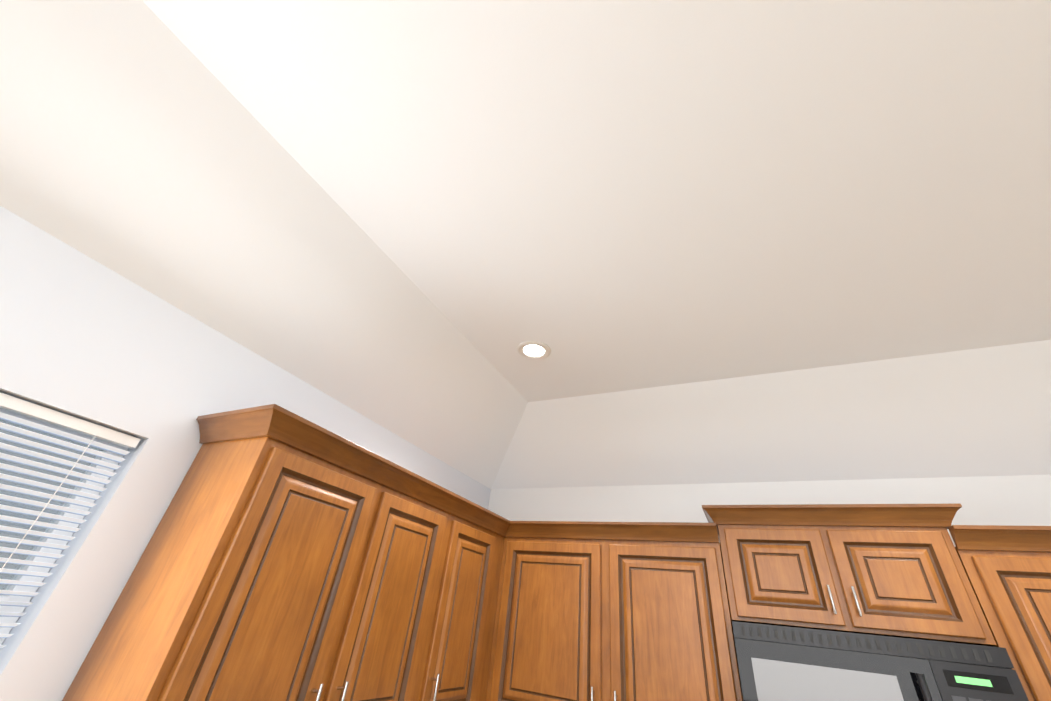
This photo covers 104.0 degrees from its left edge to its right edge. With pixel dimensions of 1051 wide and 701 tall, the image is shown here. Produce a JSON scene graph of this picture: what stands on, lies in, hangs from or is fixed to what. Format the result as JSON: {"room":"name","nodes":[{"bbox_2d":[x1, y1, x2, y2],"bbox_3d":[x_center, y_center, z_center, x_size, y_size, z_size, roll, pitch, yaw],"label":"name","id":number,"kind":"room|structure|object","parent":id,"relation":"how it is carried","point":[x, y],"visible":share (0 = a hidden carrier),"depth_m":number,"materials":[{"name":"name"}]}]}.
{"room":"kitchen","nodes":[
{"label":"kitchen","id":0,"kind":"room"},
{"bbox_2d":[0,206,490,700],"bbox_3d":[-1.843,0.345,-0.109,0.150,2.610,6.600,-10,-36,24],"label":"wall","id":1,"kind":"structure","parent":0,"point":[85,337],"depth_m":1.19,"materials":[{"name":"white paint"}]},
{"bbox_2d":[0,408,127,644],"bbox_3d":[-1.492,0.416,0.718,0.060,0.896,0.926,-10,-36,24],"label":"window","id":2,"kind":"structure","parent":1,"relation":"in","point":[6,630],"depth_m":1.11,"materials":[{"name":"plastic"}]},
{"bbox_2d":[0,392,140,648],"bbox_3d":[-1.420,0.404,0.685,0.038,0.890,0.906,-10,-36,24],"label":"window blinds","id":3,"kind":"object","parent":2,"relation":"attached to","point":[29,409],"visible":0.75,"depth_m":1.07,"materials":[{"name":"white plastic"}]},
{"bbox_2d":[62,408,457,700],"bbox_3d":[-0.751,0.838,1.472,0.359,0.861,0.972,-10,-36,24],"label":"upper cabinet","id":4,"kind":"object","parent":1,"relation":"attached to","point":[287,555],"depth_m":1.24,"materials":[{"name":"brown wood"}]},
{"bbox_2d":[422,496,501,700],"bbox_3d":[-0.451,1.212,1.992,0.359,0.861,0.443,-10,-36,24],"label":"upper cabinet","id":5,"kind":"object","parent":1,"relation":"attached to","point":[458,654],"depth_m":1.94,"materials":[{"name":"brown wood"}]},
{"bbox_2d":[0,0,1050,488],"bbox_3d":[0.446,-1.325,-0.228,4.900,0.530,6.900,-10,-36,24],"label":"ceiling","id":6,"kind":"structure","parent":0,"point":[736,240],"depth_m":1.32,"materials":[{"name":"white paint"}]},
{"bbox_2d":[517,341,550,359],"bbox_3d":[0.044,0.002,2.137,0.176,0.008,0.176,-10,-36,24],"label":"recessed light","id":7,"kind":"object","parent":6,"relation":"in","point":[534,350],"visible":1,"depth_m":2.13,"materials":[{"name":"white plastic"}]},
{"bbox_2d":[488,475,1050,546],"bbox_3d":[1.726,1.752,1.410,4.900,2.610,0.150,-10,-36,24],"label":"wall","id":8,"kind":"structure","parent":0,"point":[1022,500],"depth_m":2.22,"materials":[{"name":"white paint"}]},
{"bbox_2d":[490,521,743,700],"bbox_3d":[0.425,1.369,2.076,1.141,0.861,0.360,-10,-36,24],"label":"upper cabinet","id":9,"kind":"object","parent":8,"relation":"attached to","point":[588,611],"depth_m":1.94,"materials":[{"name":"brown wood"}]},
{"bbox_2d":[702,503,996,644],"bbox_3d":[1.336,0.967,1.814,0.942,0.459,0.398,-10,-36,24],"label":"upper cabinet","id":10,"kind":"object","parent":8,"relation":"attached to","point":[893,570],"visible":0.98,"depth_m":1.67,"materials":[{"name":"brown wood"}]},
{"bbox_2d":[732,621,1028,700],"bbox_3d":[1.278,1.330,1.544,0.824,0.437,0.456,-10,-36,24],"label":"microwave","id":11,"kind":"object","parent":10,"relation":"attached to","point":[780,663],"visible":1,"depth_m":1.47,"materials":[{"name":"black plastic"}]},
{"bbox_2d":[948,525,1050,700],"bbox_3d":[2.009,1.089,1.364,0.700,0.861,0.360,-10,-36,24],"label":"upper cabinet","id":12,"kind":"object","parent":8,"relation":"attached to","point":[1007,569],"visible":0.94,"depth_m":1.45,"materials":[{"name":"brown wood"}]},
{"label":"outside","id":13,"kind":"structure","parent":0,"visible":0},
{"bbox_2d":[0,421,99,589],"bbox_3d":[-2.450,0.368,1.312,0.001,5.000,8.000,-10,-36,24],"label":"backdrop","id":14,"kind":"structure","parent":13,"point":[22,516],"depth_m":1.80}
]}

